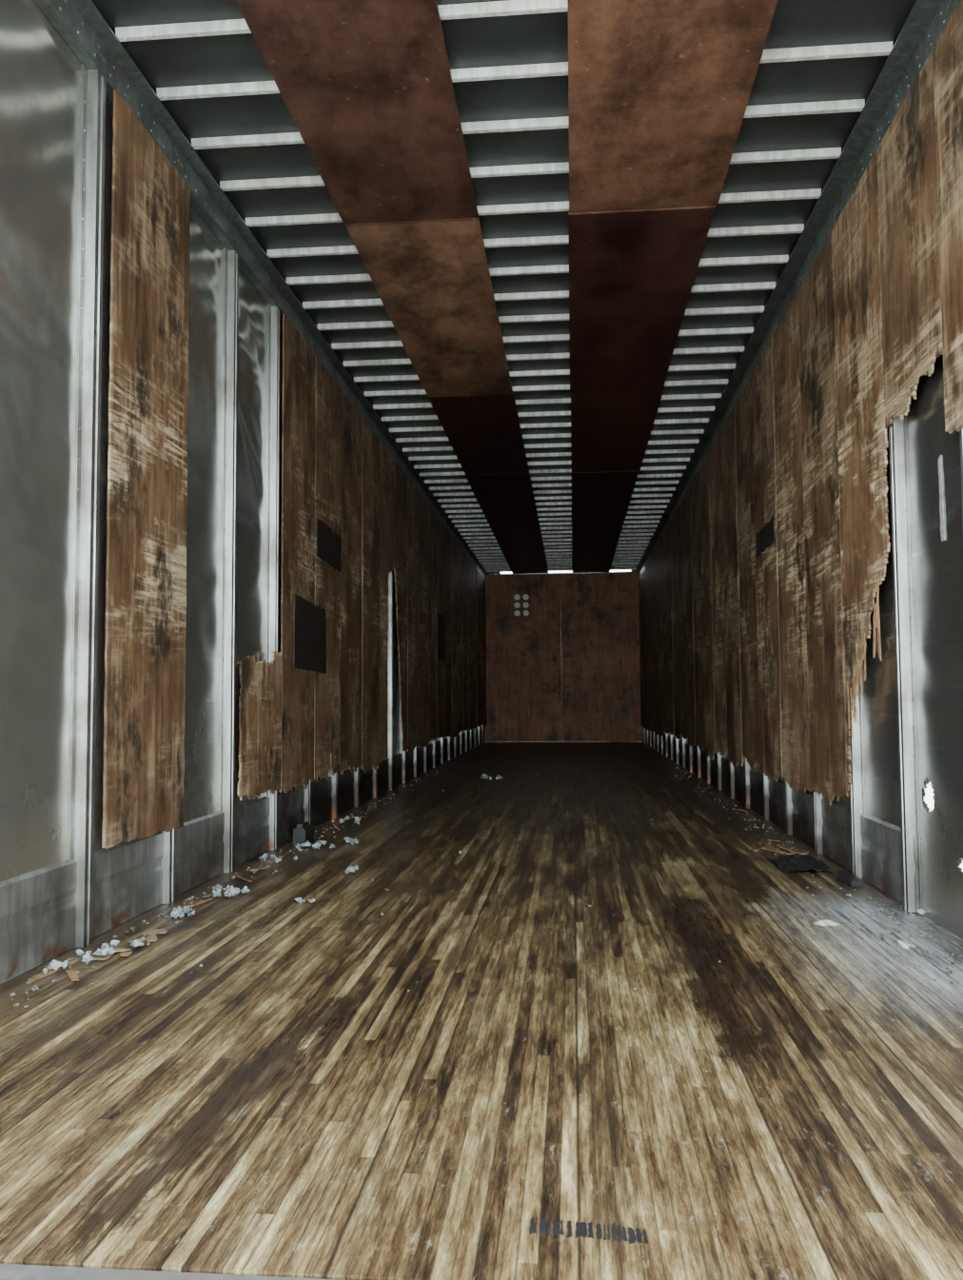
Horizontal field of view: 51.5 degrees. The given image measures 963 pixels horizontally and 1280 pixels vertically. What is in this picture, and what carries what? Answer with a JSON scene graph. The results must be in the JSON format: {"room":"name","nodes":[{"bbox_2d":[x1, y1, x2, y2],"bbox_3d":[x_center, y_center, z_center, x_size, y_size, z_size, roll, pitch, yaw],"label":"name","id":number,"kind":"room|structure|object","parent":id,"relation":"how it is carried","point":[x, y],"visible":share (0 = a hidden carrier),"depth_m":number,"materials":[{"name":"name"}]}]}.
{"room":"truck trailer interior","nodes":[
{"label":"truck trailer interior","id":0,"kind":"room"},
{"bbox_2d":[0,0,484,881],"bbox_3d":[-0.656,-0.130,8.793,0.025,2.802,14.850,-1,-3,5],"label":"wall","id":1,"kind":"structure","parent":0,"point":[41,76],"depth_m":2.82,"materials":[{"name":"metal"}]},
{"bbox_2d":[0,726,484,984],"bbox_3d":[-0.630,1.089,8.716,0.012,0.251,14.840,-1,-3,5],"label":"baseboard","id":2,"kind":"structure","parent":1,"relation":"attached to","point":[38,907],"depth_m":3.33,"materials":[{"name":"metal"}]},
{"bbox_2d":[33,0,487,580],"bbox_3d":[-0.613,-1.438,8.859,0.075,0.120,14.840,-1,-3,5],"label":"roof rail","id":3,"kind":"object","parent":1,"relation":"attached to","point":[79,23],"visible":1,"depth_m":3.86,"materials":[{"name":"metal"}]},
{"bbox_2d":[68,50,483,947],"bbox_3d":[-0.632,-0.115,8.720,0.034,2.658,14.138,-1,-3,5],"label":"posts","id":4,"kind":"object","parent":1,"relation":"attached to","point":[81,842],"visible":0.54,"depth_m":3.01,"materials":[{"name":"metal"}]},
{"bbox_2d":[101,89,486,848],"bbox_3d":[-0.529,-0.137,9.574,0.014,2.392,13.170,-1,-3,5],"label":"lining","id":5,"kind":"object","parent":4,"relation":"attached to","point":[351,516],"visible":1,"depth_m":4.83,"materials":[{"name":"brown wood"}]},
{"bbox_2d":[0,741,962,1279],"bbox_3d":[0.635,1.229,8.597,2.600,0.050,14.850,-1,-3,5],"label":"floor","id":6,"kind":"structure","parent":0,"point":[789,1106],"depth_m":1.97,"materials":[{"name":"brown wood"}]},
{"bbox_2d":[0,1263,337,1279],"bbox_3d":[-0.046,0.804,1.162,2.600,0.064,0.094,-1,-3,5],"label":"trim","id":7,"kind":"structure","parent":6,"relation":"attached to","point":[8,1271],"depth_m":1.23,"materials":[{"name":"metal"}]},
{"bbox_2d":[292,821,315,845],"bbox_3d":[-0.872,0.948,4.904,0.065,0.099,0.145,-1,-3,9],"label":"block","id":8,"kind":"object","parent":6,"relation":"on","point":[304,832],"visible":0.94,"depth_m":4.84,"materials":[{"name":"rubber"}]},
{"bbox_2d":[0,767,962,1028],"bbox_3d":[0.438,1.034,6.124,2.514,0.055,7.987,-1,-3,5],"label":"debris","id":9,"kind":"object","parent":6,"relation":"on","point":[106,952],"visible":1,"depth_m":3.27,"materials":[{"name":"white paper"}]},
{"bbox_2d":[529,1216,648,1243],"bbox_3d":[0.142,0.784,1.329,0.158,0.001,0.049,-1,-3,11],"label":"scuff","id":10,"kind":"object","parent":6,"relation":"on","point":[582,1231],"visible":1,"depth_m":1.32,"materials":[{"name":"black rubber"}]},
{"bbox_2d":[766,854,831,872],"bbox_3d":[1.323,0.917,4.158,0.225,0.044,0.350,-1,-3,5],"label":"rag","id":11,"kind":"object","parent":6,"relation":"on","point":[804,862],"visible":1,"depth_m":4.11,"materials":[{"name":"fabric"}]},
{"bbox_2d":[837,870,864,886],"bbox_3d":[1.397,0.911,3.823,0.070,0.019,0.240,-1,-3,5],"label":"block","id":12,"kind":"object","parent":6,"relation":"on","point":[847,877],"visible":1,"depth_m":3.76,"materials":[{"name":"grey concrete"}]},
{"bbox_2d":[91,0,916,571],"bbox_3d":[0.619,-1.552,8.773,2.600,0.020,14.880,-1,-3,5],"label":"ceiling","id":13,"kind":"structure","parent":0,"point":[535,38],"depth_m":3.90,"materials":[{"name":"grey metal"}]},
{"bbox_2d":[236,0,548,573],"bbox_3d":[0.138,-1.491,8.940,0.581,0.015,14.364,-1,-3,5],"label":"strip","id":14,"kind":"object","parent":13,"relation":"attached to","point":[366,86],"depth_m":3.99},
{"bbox_2d":[567,0,777,572],"bbox_3d":[1.097,-1.502,8.852,0.609,0.015,14.364,-1,-3,5],"label":"strip","id":15,"kind":"object","parent":13,"relation":"attached to","point":[659,90],"depth_m":4.00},
{"bbox_2d":[486,569,635,742],"bbox_3d":[1.304,0.281,16.073,2.600,2.802,0.030,-1,-3,5],"label":"wall","id":16,"kind":"structure","parent":0,"point":[632,570],"depth_m":16.09,"materials":[{"name":"metal"}]},
{"bbox_2d":[484,571,643,742],"bbox_3d":[1.300,0.278,16.032,2.540,2.696,0.023,-1,-3,5],"label":"panel","id":17,"kind":"object","parent":16,"relation":"attached to","point":[588,669],"visible":0.98,"depth_m":16.02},
{"bbox_2d":[669,354,962,940],"bbox_3d":[1.909,-0.159,8.560,0.025,2.802,14.850,-1,-3,5],"label":"wall","id":18,"kind":"structure","parent":0,"point":[936,564],"depth_m":3.12,"materials":[{"name":"metal"}]},
{"bbox_2d":[645,728,919,912],"bbox_3d":[1.897,1.060,8.486,0.012,0.251,14.840,-1,-3,5],"label":"baseboard","id":19,"kind":"structure","parent":18,"relation":"attached to","point":[881,859],"depth_m":4.34,"materials":[{"name":"metal"}]},
{"bbox_2d":[634,0,959,576],"bbox_3d":[1.837,-1.466,8.637,0.100,0.120,14.840,-1,-3,5],"label":"roof rail","id":20,"kind":"object","parent":18,"relation":"attached to","point":[926,21],"visible":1,"depth_m":3.96,"materials":[{"name":"metal"}]},
{"bbox_2d":[643,0,962,912],"bbox_3d":[1.874,-0.142,8.512,0.034,2.658,14.138,-1,-3,5],"label":"posts","id":21,"kind":"object","parent":18,"relation":"attached to","point":[897,431],"visible":0.24,"depth_m":3.33,"materials":[{"name":"metal"}]},
{"bbox_2d":[638,0,962,805],"bbox_3d":[1.868,-0.203,8.791,0.023,2.379,14.298,-1,-3,5],"label":"lining","id":22,"kind":"object","parent":21,"relation":"attached to","point":[758,594],"visible":1,"depth_m":4.33,"materials":[{"name":"brown wood"}]},
{"bbox_2d":[938,454,945,541],"bbox_3d":[1.386,-0.427,3.011,0.004,0.260,0.031,-1,-3,5],"label":"strip","id":23,"kind":"object","parent":18,"relation":"attached to","point":[941,501],"visible":1,"depth_m":3.01,"materials":[{"name":"silver metal"}]},
{"label":"outside","id":24,"kind":"structure","parent":0,"visible":0},
{"bbox_2d":[925,782,962,871],"bbox_3d":[0.467,2.240,4.857,80.000,0.100,90.000,-1,-3,5],"label":"ground","id":25,"kind":"structure","parent":24,"point":[929,799],"depth_m":18.60,"materials":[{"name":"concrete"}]}
]}

